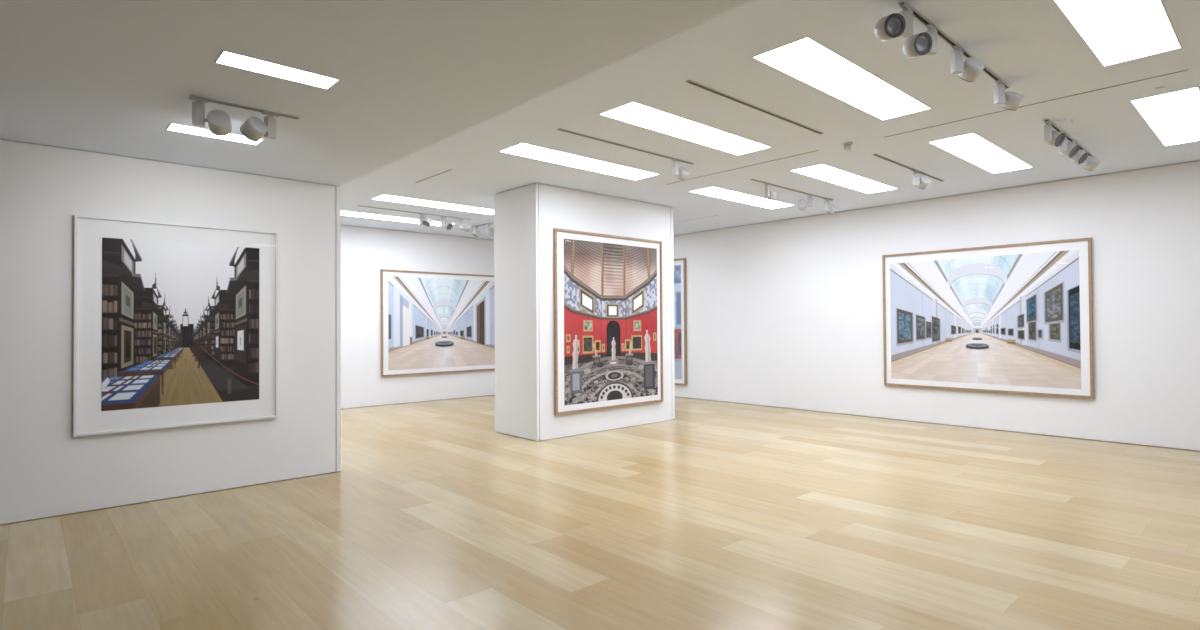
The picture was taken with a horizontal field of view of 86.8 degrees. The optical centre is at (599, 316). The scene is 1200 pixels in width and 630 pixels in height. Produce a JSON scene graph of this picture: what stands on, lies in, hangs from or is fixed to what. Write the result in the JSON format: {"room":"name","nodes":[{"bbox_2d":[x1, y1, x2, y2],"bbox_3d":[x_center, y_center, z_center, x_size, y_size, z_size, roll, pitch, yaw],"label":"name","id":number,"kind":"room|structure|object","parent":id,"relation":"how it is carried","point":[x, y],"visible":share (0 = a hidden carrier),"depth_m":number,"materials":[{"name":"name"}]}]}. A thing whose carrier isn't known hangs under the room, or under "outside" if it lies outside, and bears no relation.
{"room":"museum","nodes":[
{"label":"museum","id":0,"kind":"room"},
{"bbox_2d":[0,139,335,524],"bbox_3d":[-5.591,-0.090,4.724,7.080,3.580,0.260,0,-1,-42],"label":"wall","id":1,"kind":"structure","parent":0,"point":[46,471],"depth_m":5.76,"materials":[{"name":"paint"}]},
{"bbox_2d":[73,214,277,436],"bbox_3d":[-3.937,0.083,6.017,1.625,1.915,0.045,0,-1,-42],"label":"framed photograph","id":2,"kind":"object","parent":1,"relation":"attached to","point":[176,324],"visible":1,"depth_m":5.95,"materials":[{"name":"multicoloured paper"}]},
{"bbox_2d":[101,237,258,410],"bbox_3d":[-3.931,0.074,6.024,1.263,1.533,0.002,0,-1,-42],"label":"print","id":3,"kind":"object","parent":2,"relation":"attached to","point":[180,318],"depth_m":5.98},
{"bbox_2d":[336,186,340,471],"bbox_3d":[-2.974,-0.076,7.103,0.047,3.576,0.260,0,-1,-42],"label":"trim","id":4,"kind":"structure","parent":1,"relation":"attached to","point":[338,188],"depth_m":7.00,"materials":[{"name":"paint"}]},
{"bbox_2d":[0,0,752,185],"bbox_3d":[-1.706,-1.750,0.467,7.088,0.424,11.336,0,-1,-42],"label":"ceiling","id":5,"kind":"structure","parent":0,"point":[111,77],"depth_m":3.78,"materials":[{"name":"paint"}]},
{"bbox_2d":[166,123,263,144],"bbox_3d":[-3.094,-1.463,5.116,0.646,0.004,0.216,0,-1,-42],"label":"recessed light","id":6,"kind":"object","parent":5,"relation":"in","point":[172,127],"visible":0.9,"depth_m":5.08,"materials":[{"name":"white plastic"}]},
{"bbox_2d":[190,95,298,119],"bbox_3d":[-2.497,-1.473,4.489,0.686,0.010,0.036,0,-1,-42],"label":"track","id":7,"kind":"object","parent":5,"relation":"attached to","point":[209,100],"visible":1,"depth_m":4.47,"materials":[{"name":"grey metal"}]},
{"bbox_2d":[189,97,231,135],"bbox_3d":[-2.658,-1.354,4.326,0.246,0.230,0.155,0,-1,-24],"label":"track spotlight","id":8,"kind":"object","parent":7,"relation":"hanging from","point":[219,122],"visible":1,"depth_m":4.29,"materials":[{"name":"white metal"}]},
{"bbox_2d":[240,111,278,141],"bbox_3d":[-2.423,-1.352,4.532,0.161,0.232,0.246,-1,-1,26],"label":"track spotlight","id":9,"kind":"object","parent":7,"relation":"hanging from","point":[253,128],"visible":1,"depth_m":4.48,"materials":[{"name":"white metal"}]},
{"bbox_2d":[215,50,339,88],"bbox_3d":[-1.947,-1.488,3.854,0.646,0.004,0.216,0,-1,-42],"label":"recessed light","id":10,"kind":"object","parent":5,"relation":"in","point":[228,58],"visible":1,"depth_m":3.84,"materials":[{"name":"white plastic"}]},
{"bbox_2d":[341,225,494,408],"bbox_3d":[-5.011,0.013,12.500,12.600,3.580,0.270,0,-1,-42],"label":"wall","id":11,"kind":"structure","parent":0,"point":[365,251],"depth_m":12.85,"materials":[{"name":"paint"}]},
{"bbox_2d":[381,269,494,376],"bbox_3d":[-3.384,0.145,13.758,2.810,2.170,0.055,0,-1,-42],"label":"framed photograph","id":12,"kind":"object","parent":11,"relation":"attached to","point":[432,322],"visible":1,"depth_m":13.62,"materials":[{"name":"multicoloured paper"}]},
{"bbox_2d":[494,183,672,440],"bbox_3d":[-0.169,-0.050,10.111,2.872,3.580,1.054,0,-1,-42],"label":"wall","id":13,"kind":"structure","parent":0,"point":[558,207],"depth_m":9.20,"materials":[{"name":"paint"}]},
{"bbox_2d":[534,183,538,440],"bbox_3d":[-0.881,-0.064,8.788,0.037,3.556,0.054,0,-1,-42],"label":"trim","id":14,"kind":"structure","parent":13,"relation":"attached to","point":[536,295],"depth_m":8.77,"materials":[{"name":"paint"}]},
{"bbox_2d":[553,228,662,414],"bbox_3d":[0.185,0.080,9.681,2.232,2.628,0.055,0,-1,-42],"label":"framed photograph","id":15,"kind":"object","parent":13,"relation":"attached to","point":[608,297],"visible":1,"depth_m":9.59,"materials":[{"name":"multicoloured paper"}]},
{"bbox_2d":[670,207,674,418],"bbox_3d":[1.207,-0.051,10.686,0.062,3.556,0.054,0,-1,-42],"label":"trim","id":16,"kind":"structure","parent":13,"relation":"attached to","point":[671,209],"depth_m":10.66,"materials":[{"name":"paint"}]},
{"bbox_2d":[0,395,1199,629],"bbox_3d":[-0.472,1.737,5.339,15.500,0.120,16.984,0,-1,-42],"label":"floor","id":17,"kind":"structure","parent":0,"point":[716,515],"depth_m":4.77,"materials":[{"name":"brown wood"}]},
{"bbox_2d":[341,0,1199,239],"bbox_3d":[-0.495,-1.963,5.390,15.500,0.120,16.984,0,-1,-42],"label":"ceiling","id":18,"kind":"structure","parent":0,"point":[1031,46],"depth_m":6.20,"materials":[{"name":"paint"}]},
{"bbox_2d":[341,210,455,225],"bbox_3d":[-3.759,-1.794,11.715,2.196,0.004,0.451,0,-1,-42],"label":"recessed light","id":19,"kind":"object","parent":18,"relation":"in","point":[346,213],"visible":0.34,"depth_m":11.54,"materials":[{"name":"white plastic"}]},
{"bbox_2d":[357,205,470,219],"bbox_3d":[-3.188,-1.803,11.086,2.096,0.010,0.036,0,-1,-42],"label":"track","id":20,"kind":"object","parent":18,"relation":"attached to","point":[357,205],"visible":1,"depth_m":10.96,"materials":[{"name":"grey metal"}]},
{"bbox_2d":[419,213,431,226],"bbox_3d":[-3.059,-1.681,11.102,0.226,0.234,0.174,-1,-1,23],"label":"track spotlight","id":21,"kind":"object","parent":20,"relation":"hanging from","point":[426,221],"visible":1,"depth_m":11.08,"materials":[{"name":"white metal"}]},
{"bbox_2d":[440,216,452,229],"bbox_3d":[-2.785,-1.678,11.469,0.166,0.234,0.246,-1,-1,28],"label":"track spotlight","id":22,"kind":"object","parent":20,"relation":"hanging from","point":[448,225],"visible":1,"depth_m":11.45,"materials":[{"name":"white metal"}]},
{"bbox_2d":[458,218,470,231],"bbox_3d":[-2.502,-1.676,11.694,0.246,0.234,0.170,0,-1,-27],"label":"track spotlight","id":23,"kind":"object","parent":20,"relation":"hanging from","point":[466,227],"visible":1,"depth_m":11.66,"materials":[{"name":"white metal"}]},
{"bbox_2d":[372,194,493,214],"bbox_3d":[-2.589,-1.819,10.428,2.196,0.004,0.451,0,-1,-42],"label":"recessed light","id":24,"kind":"object","parent":18,"relation":"in","point":[398,199],"visible":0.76,"depth_m":10.33,"materials":[{"name":"white plastic"}]},
{"bbox_2d":[415,169,452,182],"bbox_3d":[-2.212,-1.849,8.392,0.030,0.003,1.008,0,-1,-42],"label":"air slot","id":25,"kind":"object","parent":18,"relation":"attached to","point":[449,169],"visible":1,"depth_m":8.35,"materials":[{"name":"grey metal"}]},
{"bbox_2d":[499,143,658,179],"bbox_3d":[-0.181,-1.870,7.779,2.196,0.004,0.451,0,-1,-42],"label":"recessed light","id":26,"kind":"object","parent":18,"relation":"in","point":[522,149],"visible":1,"depth_m":7.67,"materials":[{"name":"white plastic"}]},
{"bbox_2d":[557,128,693,164],"bbox_3d":[0.364,-1.880,7.105,2.116,0.010,0.036,0,-1,-42],"label":"track","id":27,"kind":"object","parent":18,"relation":"attached to","point":[559,129],"visible":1,"depth_m":6.98,"materials":[{"name":"grey metal"}]},
{"bbox_2d":[672,159,688,180],"bbox_3d":[0.954,-1.754,7.642,0.246,0.234,0.173,0,-1,-37],"label":"track spotlight","id":28,"kind":"object","parent":27,"relation":"hanging from","point":[681,173],"visible":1,"depth_m":7.60,"materials":[{"name":"white metal"}]},
{"bbox_2d":[599,101,769,154],"bbox_3d":[0.956,-1.894,6.529,2.196,0.004,0.451,0,-1,-42],"label":"recessed light","id":29,"kind":"object","parent":18,"relation":"in","point":[634,113],"visible":1,"depth_m":6.40,"materials":[{"name":"white plastic"}]},
{"bbox_2d":[689,186,792,208],"bbox_3d":[2.287,-1.855,10.022,2.196,0.004,0.451,0,-1,-42],"label":"recessed light","id":30,"kind":"object","parent":18,"relation":"in","point":[712,191],"visible":1,"depth_m":9.92,"materials":[{"name":"white plastic"}]},
{"bbox_2d":[665,150,819,184],"bbox_3d":[1.714,-1.878,8.110,0.030,0.003,2.348,0,-1,-42],"label":"air slot","id":31,"kind":"object","parent":18,"relation":"attached to","point":[815,150],"visible":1,"depth_m":7.97,"materials":[{"name":"grey metal"}]},
{"bbox_2d":[686,80,822,133],"bbox_3d":[1.509,-1.904,5.876,2.156,0.010,0.036,0,-1,-42],"label":"track","id":32,"kind":"object","parent":18,"relation":"attached to","point":[687,81],"visible":1,"depth_m":5.74,"materials":[{"name":"black metal"}]},
{"bbox_2d":[750,179,832,200],"bbox_3d":[2.899,-1.864,9.423,2.246,0.010,0.036,0,-1,-42],"label":"track","id":33,"kind":"object","parent":18,"relation":"attached to","point":[750,179],"visible":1,"depth_m":9.32,"materials":[{"name":"grey metal"}]},
{"bbox_2d":[764,183,776,200],"bbox_3d":[2.393,-1.750,8.983,0.166,0.224,0.246,-1,-1,38],"label":"track spotlight","id":34,"kind":"object","parent":33,"relation":"hanging from","point":[769,195],"visible":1,"depth_m":8.93,"materials":[{"name":"white metal"}]},
{"bbox_2d":[797,194,812,210],"bbox_3d":[3.150,-1.742,9.752,0.225,0.227,0.148,-1,-1,28],"label":"track spotlight","id":35,"kind":"object","parent":33,"relation":"hanging from","point":[802,205],"visible":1,"depth_m":9.71,"materials":[{"name":"white metal"}]},
{"bbox_2d":[824,199,836,214],"bbox_3d":[3.651,-1.737,10.100,0.246,0.234,0.170,0,-1,-32],"label":"track spotlight","id":36,"kind":"object","parent":33,"relation":"hanging from","point":[830,208],"visible":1,"depth_m":10.06,"materials":[{"name":"white metal"}]},
{"bbox_2d":[752,36,930,119],"bbox_3d":[2.093,-1.919,5.278,2.196,0.004,0.451,0,-1,-42],"label":"recessed light","id":37,"kind":"object","parent":18,"relation":"in","point":[806,60],"visible":1,"depth_m":5.12,"materials":[{"name":"white plastic"}]},
{"bbox_2d":[790,164,897,193],"bbox_3d":[3.424,-1.879,8.772,2.196,0.004,0.451,0,-1,-42],"label":"recessed light","id":38,"kind":"object","parent":18,"relation":"in","point":[823,172],"visible":1,"depth_m":8.66,"materials":[{"name":"white plastic"}]},
{"bbox_2d":[843,142,852,150],"bbox_3d":[2.721,-1.861,6.970,0.104,0.080,0.104,0,-1,-42],"label":"ceiling sensor","id":39,"kind":"object","parent":18,"relation":"attached to","point":[847,145],"visible":1,"depth_m":6.94,"materials":[{"name":"white plastic"}]},
{"bbox_2d":[873,154,943,181],"bbox_3d":[4.003,-1.888,8.143,2.136,0.010,0.036,0,-1,-42],"label":"track","id":40,"kind":"object","parent":18,"relation":"attached to","point":[877,155],"visible":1,"depth_m":8.03,"materials":[{"name":"grey metal"}]},
{"bbox_2d":[913,170,930,189],"bbox_3d":[4.164,-1.766,8.252,0.244,0.234,0.166,0,-1,-12],"label":"track spotlight","id":41,"kind":"object","parent":40,"relation":"hanging from","point":[923,182],"visible":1,"depth_m":8.21,"materials":[{"name":"white metal"}]},
{"bbox_2d":[898,0,1009,88],"bbox_3d":[2.644,-1.928,4.624,2.141,0.010,0.036,0,-1,-42],"label":"track","id":42,"kind":"object","parent":18,"relation":"attached to","point":[916,14],"visible":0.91,"depth_m":4.41,"materials":[{"name":"black metal"}]},
{"bbox_2d":[875,3,912,40],"bbox_3d":[1.841,-1.816,3.930,0.243,0.223,0.138,0,-1,-10],"label":"track spotlight","id":43,"kind":"object","parent":42,"relation":"hanging from","point":[894,25],"visible":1,"depth_m":3.90,"materials":[{"name":"white metal"}]},
{"bbox_2d":[903,24,937,57],"bbox_3d":[2.140,-1.814,4.192,0.245,0.223,0.138,0,-1,-16],"label":"track spotlight","id":44,"kind":"object","parent":42,"relation":"hanging from","point":[925,43],"visible":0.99,"depth_m":4.16,"materials":[{"name":"white metal"}]},
{"bbox_2d":[951,45,983,81],"bbox_3d":[2.622,-1.807,4.566,0.244,0.234,0.166,0,-1,-12],"label":"track spotlight","id":45,"kind":"object","parent":42,"relation":"hanging from","point":[968,70],"visible":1,"depth_m":4.53,"materials":[{"name":"white metal"}]},
{"bbox_2d":[994,80,1022,110],"bbox_3d":[3.333,-1.802,5.210,0.244,0.234,0.174,0,-1,-12],"label":"track spotlight","id":46,"kind":"object","parent":42,"relation":"hanging from","point":[1009,100],"visible":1,"depth_m":5.17,"materials":[{"name":"white metal"}]},
{"bbox_2d":[928,133,1031,173],"bbox_3d":[4.560,-1.903,7.522,2.196,0.004,0.451,0,-1,-42],"label":"recessed light","id":47,"kind":"object","parent":18,"relation":"in","point":[972,147],"visible":1,"depth_m":7.42,"materials":[{"name":"white plastic"}]},
{"bbox_2d":[883,69,1188,137],"bbox_3d":[3.827,-1.922,5.875,0.030,0.003,2.398,0,-1,-42],"label":"air slot","id":48,"kind":"object","parent":18,"relation":"attached to","point":[1186,69],"visible":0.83,"depth_m":5.65,"materials":[{"name":"grey metal"}]},
{"bbox_2d":[1043,119,1093,156],"bbox_3d":[5.162,-1.912,6.934,2.226,0.010,0.036,0,-1,-42],"label":"track","id":49,"kind":"object","parent":18,"relation":"attached to","point":[1054,126],"visible":0.6,"depth_m":6.67,"materials":[{"name":"grey metal"}]},
{"bbox_2d":[1044,121,1064,146],"bbox_3d":[4.481,-1.796,6.284,0.246,0.231,0.159,0,-1,-32],"label":"track spotlight","id":50,"kind":"object","parent":49,"relation":"hanging from","point":[1051,137],"visible":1,"depth_m":6.25,"materials":[{"name":"white metal"}]},
{"bbox_2d":[1060,135,1079,157],"bbox_3d":[4.932,-1.792,6.694,0.246,0.234,0.166,0,-1,-32],"label":"track spotlight","id":51,"kind":"object","parent":49,"relation":"hanging from","point":[1068,149],"visible":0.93,"depth_m":6.67,"materials":[{"name":"white metal"}]},
{"bbox_2d":[1069,141,1088,164],"bbox_3d":[5.243,-1.790,6.977,0.246,0.234,0.166,0,-1,-32],"label":"track spotlight","id":52,"kind":"object","parent":49,"relation":"hanging from","point":[1081,156],"visible":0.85,"depth_m":6.97,"materials":[{"name":"white metal"}]},
{"bbox_2d":[1079,149,1099,170],"bbox_3d":[5.601,-1.788,7.295,0.244,0.234,0.170,0,-1,-12],"label":"track spotlight","id":53,"kind":"object","parent":49,"relation":"hanging from","point":[1091,162],"visible":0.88,"depth_m":7.26,"materials":[{"name":"white metal"}]},
{"bbox_2d":[1053,0,1181,66],"bbox_3d":[3.243,-1.943,4.013,2.196,0.004,0.451,0,-1,-42],"label":"recessed light","id":54,"kind":"object","parent":18,"relation":"in","point":[1115,31],"visible":1,"depth_m":4.25,"materials":[{"name":"white plastic"}]},
{"bbox_2d":[1130,86,1199,145],"bbox_3d":[5.711,-1.928,6.256,2.196,0.004,0.451,0,-1,-42],"label":"recessed light","id":55,"kind":"object","parent":18,"relation":"in","point":[1174,117],"visible":1,"depth_m":6.07,"materials":[{"name":"white plastic"}]},
{"bbox_2d":[673,160,1199,450],"bbox_3d":[5.230,-0.080,10.355,0.270,3.580,16.684,0,-1,-42],"label":"wall","id":56,"kind":"structure","parent":0,"point":[788,313],"depth_m":9.87,"materials":[{"name":"paint"}]},
{"bbox_2d":[674,258,686,385],"bbox_3d":[1.083,0.140,14.674,0.055,2.780,2.350,0,-1,-42],"label":"framed photograph","id":57,"kind":"object","parent":56,"relation":"attached to","point":[680,314],"visible":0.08,"depth_m":13.92,"materials":[{"name":"multicoloured paper"}]},
{"bbox_2d":[674,265,681,378],"bbox_3d":[1.079,0.145,14.671,0.002,2.510,2.090,0,-1,-42],"label":"print","id":58,"kind":"object","parent":57,"relation":"attached to","point":[677,268],"depth_m":13.96},
{"bbox_2d":[882,237,1093,398],"bbox_3d":[5.702,0.045,9.594,0.055,2.174,2.806,0,-1,-42],"label":"framed photograph","id":59,"kind":"object","parent":56,"relation":"attached to","point":[1009,318],"visible":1,"depth_m":9.42,"materials":[{"name":"multicoloured paper"}]},
{"bbox_3d":[-2.322,-1.789,12.454,0.036,0.010,1.516,0,-1,-42],"label":"track","id":60,"kind":"object","parent":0,"visible":0},
{"bbox_2d":[472,226,480,236],"bbox_3d":[-2.446,-1.667,12.525,0.173,0.230,0.229,0,-1,-12],"label":"track spotlight","id":61,"kind":"object","parent":60,"relation":"hanging from","point":[475,232],"visible":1,"depth_m":12.43,"materials":[{"name":"white metal"}]},
{"bbox_2d":[486,223,493,236],"bbox_3d":[-2.133,-1.670,12.340,0.170,0.234,0.246,-1,-1,38],"label":"track spotlight","id":62,"kind":"object","parent":60,"relation":"hanging from","point":[489,231],"visible":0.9,"depth_m":12.29,"materials":[{"name":"white metal"}]}
]}

